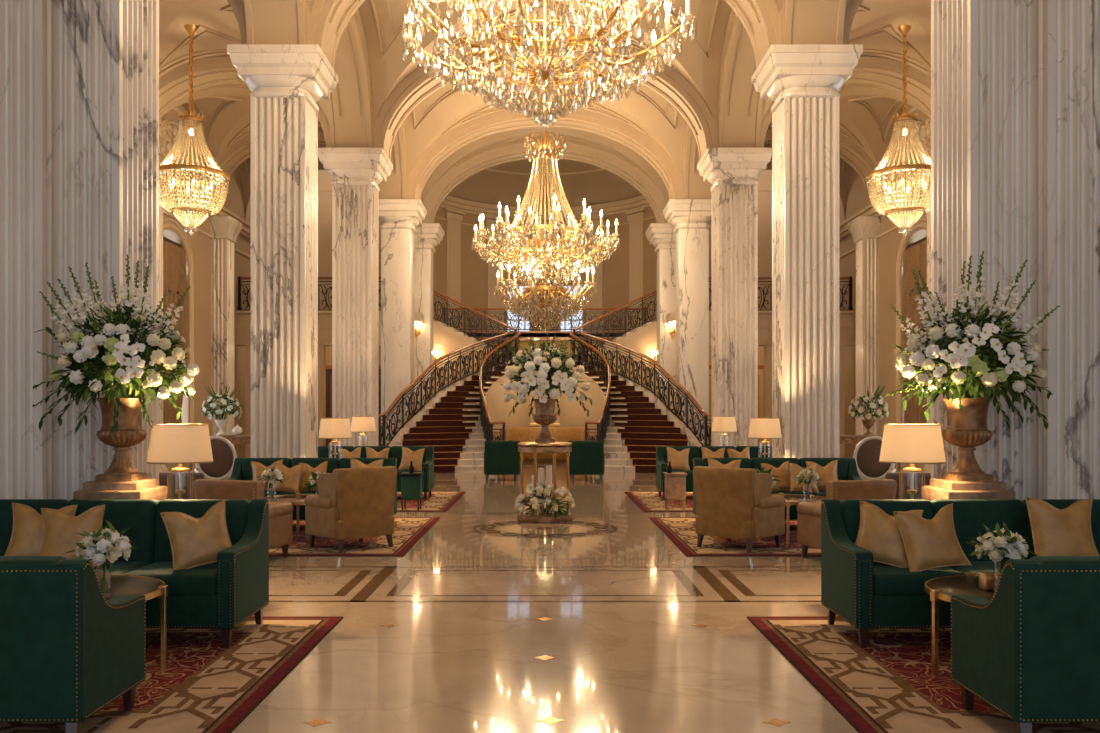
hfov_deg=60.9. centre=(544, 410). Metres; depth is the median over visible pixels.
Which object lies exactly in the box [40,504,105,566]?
cushion
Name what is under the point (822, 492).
seat cushion
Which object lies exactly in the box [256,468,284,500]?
flower vase
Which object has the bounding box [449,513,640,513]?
trim
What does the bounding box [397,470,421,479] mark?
seat cushion
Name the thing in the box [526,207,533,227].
candle
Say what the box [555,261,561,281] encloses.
candle
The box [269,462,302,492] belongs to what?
cushion
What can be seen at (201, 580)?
seat cushion
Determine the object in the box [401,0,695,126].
crystal chandelier
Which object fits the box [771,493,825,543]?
coffee table
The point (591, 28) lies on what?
candle
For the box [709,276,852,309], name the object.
gallery balustrade
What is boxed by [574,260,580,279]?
candle
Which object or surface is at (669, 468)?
bottle vase
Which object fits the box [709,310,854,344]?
trim
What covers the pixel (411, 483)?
side table
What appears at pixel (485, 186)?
ceiling
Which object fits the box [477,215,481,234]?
candle
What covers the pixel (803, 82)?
marble column
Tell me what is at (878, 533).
cushion
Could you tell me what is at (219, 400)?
flower arrangement
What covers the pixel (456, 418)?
staircase
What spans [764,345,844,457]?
trim
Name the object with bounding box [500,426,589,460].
banquette
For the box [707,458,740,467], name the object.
cushion
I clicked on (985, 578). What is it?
vase
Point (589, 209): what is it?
candle
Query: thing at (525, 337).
trim
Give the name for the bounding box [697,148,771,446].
marble column
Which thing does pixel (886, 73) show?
arch
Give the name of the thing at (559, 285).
window
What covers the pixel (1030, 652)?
armchair
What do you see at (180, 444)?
table lamp
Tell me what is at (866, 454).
chair
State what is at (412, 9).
candle
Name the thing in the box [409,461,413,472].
bottle vase
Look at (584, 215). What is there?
candle
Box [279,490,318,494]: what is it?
seat cushion
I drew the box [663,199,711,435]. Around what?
marble column
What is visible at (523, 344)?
wall
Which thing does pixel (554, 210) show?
candle
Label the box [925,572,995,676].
coffee table
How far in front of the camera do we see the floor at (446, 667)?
6.85 m
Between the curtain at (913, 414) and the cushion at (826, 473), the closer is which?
the cushion at (826, 473)
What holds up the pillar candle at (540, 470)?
on the table at (525, 447)
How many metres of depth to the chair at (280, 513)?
9.74 m
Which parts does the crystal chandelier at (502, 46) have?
arm, arm, arm, arm, arm, arm, arm, arm, arm, arm, arm, stem, stem, arm, arm, arm, arm, arm, arm, arm, arm, arm, arm, arm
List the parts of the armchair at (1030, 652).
leg, nailhead trim, arm, leg, nailhead trim, panel, backrest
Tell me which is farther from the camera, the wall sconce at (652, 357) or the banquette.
the wall sconce at (652, 357)
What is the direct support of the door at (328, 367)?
in the wall at (324, 180)
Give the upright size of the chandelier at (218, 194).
4.153 m
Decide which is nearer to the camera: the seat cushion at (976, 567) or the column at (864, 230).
the seat cushion at (976, 567)
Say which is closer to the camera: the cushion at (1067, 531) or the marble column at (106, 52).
the cushion at (1067, 531)
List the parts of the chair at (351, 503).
leg, arm, leg, backrest, seat frame, leg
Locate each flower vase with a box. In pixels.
[66,520,137,593]
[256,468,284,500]
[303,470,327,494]
[756,467,781,488]
[795,467,821,500]
[965,522,1037,594]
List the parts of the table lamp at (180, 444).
lamp shade, shade trim, rod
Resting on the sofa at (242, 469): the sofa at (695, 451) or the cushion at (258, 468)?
the cushion at (258, 468)
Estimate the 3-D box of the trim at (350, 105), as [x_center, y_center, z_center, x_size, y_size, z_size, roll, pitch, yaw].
[0.000,-6.675,14.850,9.140,2.350,26.080,0,0,0]
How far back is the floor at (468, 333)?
33.50 m
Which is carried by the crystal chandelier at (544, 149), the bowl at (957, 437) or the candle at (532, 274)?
the candle at (532, 274)
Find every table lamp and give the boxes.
[146,424,213,498]
[318,418,351,457]
[351,416,375,445]
[711,416,736,445]
[748,418,781,457]
[879,424,945,498]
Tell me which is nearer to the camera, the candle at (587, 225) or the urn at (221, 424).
the urn at (221, 424)
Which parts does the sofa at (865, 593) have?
leg, nailhead trim, arm, leg, backrest, seat frame, backrest, backrest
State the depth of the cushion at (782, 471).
12.50 m
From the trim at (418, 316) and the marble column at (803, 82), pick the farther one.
the trim at (418, 316)
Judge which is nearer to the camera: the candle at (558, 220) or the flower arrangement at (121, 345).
the flower arrangement at (121, 345)
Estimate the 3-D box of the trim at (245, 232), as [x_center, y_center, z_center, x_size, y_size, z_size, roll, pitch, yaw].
[-8.787,-3.043,13.500,0.293,8.587,35.000,0,0,0]
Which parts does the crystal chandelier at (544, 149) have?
arm, arm, arm, arm, arm, arm, arm, arm, arm, stem, crown, arm, arm, arm, arm, arm, arm, arm, arm, arm, arm, arm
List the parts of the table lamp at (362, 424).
lamp shade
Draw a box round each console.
[188,435,250,471]
[839,435,901,471]
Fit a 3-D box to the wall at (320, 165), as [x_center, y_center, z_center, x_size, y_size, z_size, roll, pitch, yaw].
[0.000,-7.339,28.500,18.400,3.322,0.400,0,0,0]
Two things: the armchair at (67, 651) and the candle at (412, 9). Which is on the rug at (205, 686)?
the armchair at (67, 651)
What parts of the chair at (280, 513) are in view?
backrest, arm, leg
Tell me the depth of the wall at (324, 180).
31.30 m
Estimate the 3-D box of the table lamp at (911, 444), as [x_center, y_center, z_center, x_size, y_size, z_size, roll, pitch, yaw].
[2.890,0.464,7.360,0.494,0.722,0.494,0,0,0]
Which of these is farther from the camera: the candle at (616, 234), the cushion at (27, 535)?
the candle at (616, 234)
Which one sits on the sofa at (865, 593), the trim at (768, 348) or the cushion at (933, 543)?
the cushion at (933, 543)
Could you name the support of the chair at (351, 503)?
on the rug at (408, 531)
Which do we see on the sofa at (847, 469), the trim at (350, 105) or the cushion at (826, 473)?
the cushion at (826, 473)
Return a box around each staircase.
[378,331,529,472]
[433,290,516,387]
[560,331,711,472]
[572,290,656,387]
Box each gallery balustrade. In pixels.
[237,276,380,309]
[443,308,645,330]
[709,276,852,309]
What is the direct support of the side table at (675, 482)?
on the rug at (646, 501)
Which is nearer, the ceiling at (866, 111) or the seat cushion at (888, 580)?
the seat cushion at (888, 580)
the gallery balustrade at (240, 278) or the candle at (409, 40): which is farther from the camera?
the gallery balustrade at (240, 278)
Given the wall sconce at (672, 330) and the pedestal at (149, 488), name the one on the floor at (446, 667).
the pedestal at (149, 488)
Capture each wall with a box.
[159,105,250,471]
[318,158,771,169]
[318,170,380,364]
[433,207,656,330]
[486,341,603,358]
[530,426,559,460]
[709,170,771,364]
[839,105,930,471]
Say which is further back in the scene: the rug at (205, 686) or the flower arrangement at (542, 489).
the flower arrangement at (542, 489)
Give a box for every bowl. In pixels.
[96,429,146,446]
[533,416,556,424]
[942,429,992,446]
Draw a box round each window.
[507,285,530,330]
[559,285,582,330]
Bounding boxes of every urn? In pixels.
[95,397,147,480]
[214,420,228,434]
[531,399,558,442]
[861,420,875,434]
[941,397,993,480]
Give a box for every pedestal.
[73,478,166,500]
[921,478,1015,500]
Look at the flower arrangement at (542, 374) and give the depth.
13.43 m
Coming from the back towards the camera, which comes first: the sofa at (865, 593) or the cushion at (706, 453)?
the cushion at (706, 453)
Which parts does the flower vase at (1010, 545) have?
glass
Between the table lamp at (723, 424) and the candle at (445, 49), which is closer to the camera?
the candle at (445, 49)
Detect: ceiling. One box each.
[159,0,930,217]
[307,0,782,202]
[448,159,641,206]
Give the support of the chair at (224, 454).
on the floor at (446, 667)
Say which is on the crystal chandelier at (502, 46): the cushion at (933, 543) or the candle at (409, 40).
the candle at (409, 40)
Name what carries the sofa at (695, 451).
on the rug at (646, 501)
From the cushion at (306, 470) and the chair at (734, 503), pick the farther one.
the cushion at (306, 470)
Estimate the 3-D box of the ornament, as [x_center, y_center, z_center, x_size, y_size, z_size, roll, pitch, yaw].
[-6.040,0.366,18.360,0.200,0.220,0.195,0,0,0]
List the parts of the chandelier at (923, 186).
stem, chain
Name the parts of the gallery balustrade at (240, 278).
newel post, railing panel, handrail, railing panel, railing panel, railing panel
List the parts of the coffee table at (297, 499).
leg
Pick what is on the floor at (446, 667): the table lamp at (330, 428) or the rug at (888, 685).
the rug at (888, 685)
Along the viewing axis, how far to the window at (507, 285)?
37.07 m
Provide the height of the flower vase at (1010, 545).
0.440 m
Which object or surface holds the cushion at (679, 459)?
on the sofa at (695, 451)
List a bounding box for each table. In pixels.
[103,575,167,670]
[264,493,317,543]
[399,472,423,510]
[517,442,572,522]
[663,472,686,510]
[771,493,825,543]
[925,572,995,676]
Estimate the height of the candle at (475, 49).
0.480 m
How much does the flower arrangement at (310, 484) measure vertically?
0.335 m
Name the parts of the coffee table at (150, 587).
leg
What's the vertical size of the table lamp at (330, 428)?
0.722 m
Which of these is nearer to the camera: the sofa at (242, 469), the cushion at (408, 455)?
the sofa at (242, 469)
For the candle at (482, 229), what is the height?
0.480 m
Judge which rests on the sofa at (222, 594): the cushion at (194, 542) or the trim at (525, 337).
the cushion at (194, 542)
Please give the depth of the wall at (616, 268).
36.09 m
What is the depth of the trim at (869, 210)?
23.46 m
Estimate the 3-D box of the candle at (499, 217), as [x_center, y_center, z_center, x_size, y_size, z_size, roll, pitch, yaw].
[-1.082,-4.740,22.281,0.170,0.480,0.162,0,0,0]
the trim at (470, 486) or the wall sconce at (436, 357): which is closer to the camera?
the trim at (470, 486)
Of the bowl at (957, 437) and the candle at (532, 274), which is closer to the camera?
the bowl at (957, 437)
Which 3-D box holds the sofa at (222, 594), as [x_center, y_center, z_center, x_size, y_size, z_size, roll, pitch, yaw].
[-3.190,1.118,6.602,2.262,0.935,0.816,0,0,0]
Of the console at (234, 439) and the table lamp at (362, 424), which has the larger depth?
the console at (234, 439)
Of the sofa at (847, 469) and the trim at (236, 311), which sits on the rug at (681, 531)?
the sofa at (847, 469)
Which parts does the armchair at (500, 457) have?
arm, backrest, arm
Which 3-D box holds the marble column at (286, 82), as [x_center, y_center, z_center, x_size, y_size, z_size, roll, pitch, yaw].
[-4.090,-1.950,14.720,1.380,7.100,1.380,0,0,0]
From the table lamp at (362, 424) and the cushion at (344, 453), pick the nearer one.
the cushion at (344, 453)
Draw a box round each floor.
[224,461,865,732]
[467,333,622,336]
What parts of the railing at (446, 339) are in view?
railing panel, railing panel, railing panel, handrail, railing panel, railing panel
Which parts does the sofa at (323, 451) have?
backrest, backrest, seat frame, backrest, arm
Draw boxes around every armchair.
[0,556,146,732]
[484,440,519,480]
[568,440,604,480]
[950,556,1099,732]
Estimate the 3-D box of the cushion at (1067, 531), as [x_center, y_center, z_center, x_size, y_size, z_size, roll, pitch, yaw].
[3.639,0.845,6.561,0.508,0.479,0.231,0,0,-3]
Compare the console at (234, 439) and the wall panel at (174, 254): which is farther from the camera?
the wall panel at (174, 254)
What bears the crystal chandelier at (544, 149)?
hanging from the ceiling at (698, 61)
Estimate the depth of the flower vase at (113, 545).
5.38 m
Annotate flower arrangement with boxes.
[32,254,198,433]
[200,386,242,419]
[501,332,591,416]
[515,482,574,518]
[848,386,889,419]
[884,251,1059,429]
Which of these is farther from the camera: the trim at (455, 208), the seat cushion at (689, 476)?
the trim at (455, 208)
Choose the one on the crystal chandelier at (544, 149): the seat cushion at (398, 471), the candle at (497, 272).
the candle at (497, 272)
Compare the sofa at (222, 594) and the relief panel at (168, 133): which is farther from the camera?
the relief panel at (168, 133)
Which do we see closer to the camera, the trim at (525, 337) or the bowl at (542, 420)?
the bowl at (542, 420)
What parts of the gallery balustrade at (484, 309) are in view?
newel post, railing panel, railing panel, railing panel, railing panel, railing panel, handrail, railing panel, railing panel, railing panel, railing panel, railing panel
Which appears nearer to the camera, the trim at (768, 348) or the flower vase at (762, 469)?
the flower vase at (762, 469)
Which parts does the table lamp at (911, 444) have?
lamp shade, shade trim, rod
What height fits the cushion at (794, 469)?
0.400 m
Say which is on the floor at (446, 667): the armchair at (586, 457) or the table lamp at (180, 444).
the armchair at (586, 457)
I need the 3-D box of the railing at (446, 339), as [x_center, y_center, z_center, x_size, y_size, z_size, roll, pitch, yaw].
[-2.660,-1.165,30.590,3.580,5.530,1.760,0,0,0]
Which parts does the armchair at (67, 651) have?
backrest, panel, nailhead trim, leg, arm, nailhead trim, leg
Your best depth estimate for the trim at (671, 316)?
26.98 m
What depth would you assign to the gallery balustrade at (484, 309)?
33.50 m
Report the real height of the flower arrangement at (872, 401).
0.790 m
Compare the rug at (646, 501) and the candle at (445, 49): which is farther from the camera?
the rug at (646, 501)
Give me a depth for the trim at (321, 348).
27.00 m
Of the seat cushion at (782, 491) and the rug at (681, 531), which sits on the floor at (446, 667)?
the rug at (681, 531)
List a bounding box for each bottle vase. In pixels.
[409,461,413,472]
[667,461,671,472]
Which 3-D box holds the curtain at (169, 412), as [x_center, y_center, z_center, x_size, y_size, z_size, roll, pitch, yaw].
[-8.986,-0.915,22.460,0.112,4.970,1.860,0,0,0]
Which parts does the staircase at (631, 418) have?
railing panel, railing panel, newel post, railing panel, handrail, railing panel, railing panel, newel post, railing panel, railing panel, railing panel, railing panel, railing panel, railing panel, railing panel, stair rod, stair rod, railing panel, stair rod, stair rod, stair rod, handrail, stair rod, railing panel, stair rod, stair rod, railing panel, railing panel, railing panel, newel post, railing panel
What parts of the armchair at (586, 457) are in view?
backrest, arm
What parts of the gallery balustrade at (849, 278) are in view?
railing panel, railing panel, railing panel, handrail, railing panel, newel post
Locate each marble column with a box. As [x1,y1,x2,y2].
[0,0,52,498]
[53,0,158,500]
[227,44,338,458]
[318,148,392,446]
[378,199,426,435]
[414,223,443,408]
[646,223,675,408]
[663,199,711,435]
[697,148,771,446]
[751,44,862,458]
[931,0,1036,500]
[1037,0,1099,498]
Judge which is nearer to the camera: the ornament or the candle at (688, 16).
the candle at (688, 16)
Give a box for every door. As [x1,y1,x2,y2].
[326,365,380,445]
[709,365,763,445]
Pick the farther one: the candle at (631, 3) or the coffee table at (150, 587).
the candle at (631, 3)
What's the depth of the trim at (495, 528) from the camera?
12.50 m
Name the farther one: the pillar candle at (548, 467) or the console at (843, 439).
the console at (843, 439)
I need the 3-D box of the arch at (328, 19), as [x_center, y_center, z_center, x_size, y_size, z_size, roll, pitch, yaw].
[0.000,-6.760,18.295,7.440,2.520,20.570,0,0,0]
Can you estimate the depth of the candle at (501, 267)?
22.20 m
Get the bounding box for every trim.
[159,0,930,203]
[159,173,241,471]
[161,107,250,423]
[235,310,380,344]
[237,312,423,345]
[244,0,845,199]
[245,345,325,457]
[269,566,820,601]
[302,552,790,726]
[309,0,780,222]
[435,195,654,330]
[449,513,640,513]
[456,482,633,489]
[459,331,630,340]
[472,520,617,537]
[485,168,604,174]
[666,312,852,345]
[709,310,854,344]
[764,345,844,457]
[839,107,930,423]
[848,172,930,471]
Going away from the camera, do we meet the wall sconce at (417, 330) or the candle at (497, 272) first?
the candle at (497, 272)
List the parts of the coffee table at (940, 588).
leg, leg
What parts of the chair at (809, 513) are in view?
leg, arm, backrest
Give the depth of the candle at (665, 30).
11.68 m
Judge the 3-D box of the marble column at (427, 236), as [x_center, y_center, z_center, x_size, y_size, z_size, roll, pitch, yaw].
[-3.785,-1.950,28.100,1.380,7.100,1.380,0,0,0]
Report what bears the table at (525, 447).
on the floor at (446, 667)
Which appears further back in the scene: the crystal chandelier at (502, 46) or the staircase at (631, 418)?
the staircase at (631, 418)
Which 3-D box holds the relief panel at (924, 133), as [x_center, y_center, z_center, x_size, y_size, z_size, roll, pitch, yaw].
[8.857,-6.372,22.208,0.164,0.884,1.916,0,0,0]
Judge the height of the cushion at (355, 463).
0.444 m
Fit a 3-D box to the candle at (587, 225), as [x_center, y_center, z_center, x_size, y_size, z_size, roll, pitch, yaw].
[0.959,-4.320,21.064,0.170,0.480,0.162,0,0,0]
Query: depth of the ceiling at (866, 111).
19.57 m
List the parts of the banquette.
seat, backrest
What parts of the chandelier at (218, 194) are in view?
stem, chain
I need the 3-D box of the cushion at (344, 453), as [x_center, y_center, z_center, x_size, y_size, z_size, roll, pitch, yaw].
[-3.549,0.870,16.985,0.467,0.449,0.213,0,0,6]
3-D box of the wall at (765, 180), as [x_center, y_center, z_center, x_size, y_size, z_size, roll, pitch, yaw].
[6.950,-3.500,31.440,5.100,10.200,0.320,0,0,0]
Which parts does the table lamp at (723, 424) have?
lamp shade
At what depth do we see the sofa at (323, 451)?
17.29 m
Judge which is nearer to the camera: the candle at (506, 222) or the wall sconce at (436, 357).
the candle at (506, 222)
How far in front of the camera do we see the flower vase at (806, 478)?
11.23 m
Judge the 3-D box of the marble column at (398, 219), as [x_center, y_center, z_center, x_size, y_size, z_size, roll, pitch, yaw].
[-3.930,-1.950,24.980,1.380,7.100,1.380,0,0,0]
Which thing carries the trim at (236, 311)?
attached to the wall at (200, 244)
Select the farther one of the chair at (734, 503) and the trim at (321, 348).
the trim at (321, 348)
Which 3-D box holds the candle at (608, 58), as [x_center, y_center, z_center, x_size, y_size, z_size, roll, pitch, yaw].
[0.870,-4.900,12.702,0.170,0.480,0.162,0,0,0]
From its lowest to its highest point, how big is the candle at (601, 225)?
0.480 m
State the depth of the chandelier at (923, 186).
18.04 m
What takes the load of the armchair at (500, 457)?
on the floor at (446, 667)
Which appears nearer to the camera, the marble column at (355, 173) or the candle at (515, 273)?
the marble column at (355, 173)
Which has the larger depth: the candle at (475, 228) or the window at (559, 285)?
the window at (559, 285)
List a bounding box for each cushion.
[4,503,77,555]
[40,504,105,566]
[93,561,149,574]
[124,561,216,595]
[160,500,231,569]
[250,460,282,489]
[264,490,286,496]
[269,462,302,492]
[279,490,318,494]
[299,461,327,491]
[338,447,360,458]
[350,458,383,467]
[366,447,389,458]
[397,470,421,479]
[398,447,424,470]
[666,447,689,469]
[672,470,692,479]
[701,447,724,458]
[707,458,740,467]
[727,446,749,458]
[760,461,789,491]
[771,490,810,494]
[788,462,819,492]
[804,490,825,496]
[805,460,837,491]
[855,500,923,567]
[873,562,962,595]
[893,503,970,571]
[947,561,1006,574]
[1025,497,1098,555]
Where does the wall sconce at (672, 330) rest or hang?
attached to the marble column at (662, 236)
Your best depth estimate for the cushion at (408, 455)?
16.94 m
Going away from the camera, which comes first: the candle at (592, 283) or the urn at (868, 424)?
the urn at (868, 424)
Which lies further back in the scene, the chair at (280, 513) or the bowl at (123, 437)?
the chair at (280, 513)
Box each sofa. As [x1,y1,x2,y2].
[0,499,268,647]
[227,458,396,519]
[318,446,433,499]
[656,446,770,499]
[693,458,862,519]
[821,499,1099,647]
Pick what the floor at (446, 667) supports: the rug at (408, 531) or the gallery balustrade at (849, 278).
the rug at (408, 531)
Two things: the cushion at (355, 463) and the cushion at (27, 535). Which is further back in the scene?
the cushion at (355, 463)
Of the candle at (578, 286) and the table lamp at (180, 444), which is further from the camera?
the candle at (578, 286)
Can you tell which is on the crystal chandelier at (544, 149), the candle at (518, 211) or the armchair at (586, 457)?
the candle at (518, 211)
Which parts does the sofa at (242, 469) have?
arm, backrest, seat frame, backrest, backrest, arm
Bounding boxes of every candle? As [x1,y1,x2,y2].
[404,11,416,47]
[409,0,422,17]
[441,20,451,55]
[471,48,480,78]
[473,225,477,242]
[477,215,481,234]
[479,213,485,233]
[495,272,501,289]
[497,202,502,221]
[498,263,503,282]
[503,206,509,225]
[506,264,511,283]
[512,272,516,285]
[515,195,521,215]
[525,5,533,33]
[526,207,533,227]
[529,259,535,277]
[538,467,543,512]
[546,465,551,512]
[551,194,557,214]
[555,203,561,223]
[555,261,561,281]
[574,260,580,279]
[575,277,581,292]
[581,199,586,218]
[584,209,590,229]
[584,268,590,285]
[588,0,595,32]
[588,206,592,224]
[590,268,595,286]
[598,210,604,229]
[605,221,610,238]
[606,46,614,67]
[613,219,619,238]
[625,0,638,9]
[648,30,659,65]
[661,1,673,38]
[681,0,694,25]
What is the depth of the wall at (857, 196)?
24.58 m
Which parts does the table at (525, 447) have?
post, post, post, post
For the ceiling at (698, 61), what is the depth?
19.65 m
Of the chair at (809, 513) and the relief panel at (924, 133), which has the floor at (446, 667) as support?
the chair at (809, 513)
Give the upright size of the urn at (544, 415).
0.638 m
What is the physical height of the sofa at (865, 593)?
0.935 m
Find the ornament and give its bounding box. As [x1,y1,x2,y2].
[232,424,242,434]
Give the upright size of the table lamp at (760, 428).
0.722 m
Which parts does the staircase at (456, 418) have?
railing panel, newel post, railing panel, railing panel, railing panel, stair rod, stair rod, railing panel, stair rod, handrail, stair rod, stair rod, stair rod, railing panel, stair rod, stair rod, railing panel, railing panel, railing panel, railing panel, railing panel, railing panel, railing panel, newel post, railing panel, railing panel, handrail, railing panel, newel post, railing panel, railing panel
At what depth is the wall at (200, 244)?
24.51 m
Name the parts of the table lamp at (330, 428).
shade trim, lamp shade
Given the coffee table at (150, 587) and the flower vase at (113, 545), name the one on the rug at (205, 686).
the coffee table at (150, 587)
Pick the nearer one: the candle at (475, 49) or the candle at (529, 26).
the candle at (529, 26)
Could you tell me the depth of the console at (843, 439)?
18.28 m
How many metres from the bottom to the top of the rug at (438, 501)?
0.018 m
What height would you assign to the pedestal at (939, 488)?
1.040 m
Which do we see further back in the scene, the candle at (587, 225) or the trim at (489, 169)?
the trim at (489, 169)
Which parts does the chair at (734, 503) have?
leg, seat frame, backrest, leg, arm, leg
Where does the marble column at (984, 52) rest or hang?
on the floor at (446, 667)
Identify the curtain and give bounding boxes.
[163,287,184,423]
[903,288,926,423]
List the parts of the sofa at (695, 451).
arm, backrest, seat frame, backrest, backrest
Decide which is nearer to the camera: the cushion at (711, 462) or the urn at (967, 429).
the urn at (967, 429)
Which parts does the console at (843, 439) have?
leg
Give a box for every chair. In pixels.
[193,479,292,557]
[194,436,236,479]
[304,466,396,552]
[693,466,785,552]
[797,479,896,557]
[853,436,895,479]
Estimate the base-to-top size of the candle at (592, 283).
0.480 m
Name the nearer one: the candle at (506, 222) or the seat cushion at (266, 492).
the seat cushion at (266, 492)
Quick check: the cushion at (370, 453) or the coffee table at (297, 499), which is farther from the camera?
the cushion at (370, 453)
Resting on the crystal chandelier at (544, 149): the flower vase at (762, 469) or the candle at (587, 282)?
the candle at (587, 282)
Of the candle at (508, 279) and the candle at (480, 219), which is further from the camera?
the candle at (480, 219)
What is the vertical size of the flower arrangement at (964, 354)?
1.451 m
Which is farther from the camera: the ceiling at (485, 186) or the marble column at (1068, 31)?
the ceiling at (485, 186)
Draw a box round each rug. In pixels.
[0,616,342,732]
[269,517,440,556]
[397,492,465,511]
[624,492,692,511]
[649,517,820,556]
[747,616,1099,732]
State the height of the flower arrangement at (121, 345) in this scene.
1.439 m
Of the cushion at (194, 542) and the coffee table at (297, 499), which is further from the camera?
the coffee table at (297, 499)
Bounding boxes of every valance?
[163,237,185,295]
[903,237,926,295]
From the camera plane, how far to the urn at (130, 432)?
7.47 m
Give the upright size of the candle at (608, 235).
0.480 m
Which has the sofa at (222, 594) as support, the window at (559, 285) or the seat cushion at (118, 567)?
the seat cushion at (118, 567)
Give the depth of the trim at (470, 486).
19.80 m
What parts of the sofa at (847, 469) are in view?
arm, backrest, backrest, seat frame, backrest, arm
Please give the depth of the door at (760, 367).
31.22 m
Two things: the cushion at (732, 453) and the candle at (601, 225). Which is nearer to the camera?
the cushion at (732, 453)
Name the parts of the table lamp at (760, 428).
lamp shade, shade trim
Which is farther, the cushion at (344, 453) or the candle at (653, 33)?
the cushion at (344, 453)
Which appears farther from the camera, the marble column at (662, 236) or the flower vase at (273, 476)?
the marble column at (662, 236)
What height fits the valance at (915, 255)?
1.249 m
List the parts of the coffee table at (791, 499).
leg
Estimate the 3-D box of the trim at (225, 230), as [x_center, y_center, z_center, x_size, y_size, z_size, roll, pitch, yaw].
[-8.780,-1.780,16.985,0.920,6.760,17.410,0,0,0]
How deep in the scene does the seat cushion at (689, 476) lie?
16.71 m
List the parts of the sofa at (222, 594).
backrest, backrest, seat frame, backrest, leg, arm, nailhead trim, leg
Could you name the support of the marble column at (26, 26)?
on the floor at (446, 667)
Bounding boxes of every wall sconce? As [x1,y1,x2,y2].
[414,322,420,338]
[434,350,439,366]
[650,350,655,366]
[669,322,675,338]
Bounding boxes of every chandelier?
[159,24,229,234]
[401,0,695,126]
[471,81,620,330]
[866,24,930,234]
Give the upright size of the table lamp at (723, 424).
0.722 m
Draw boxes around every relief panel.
[159,118,187,163]
[901,118,930,170]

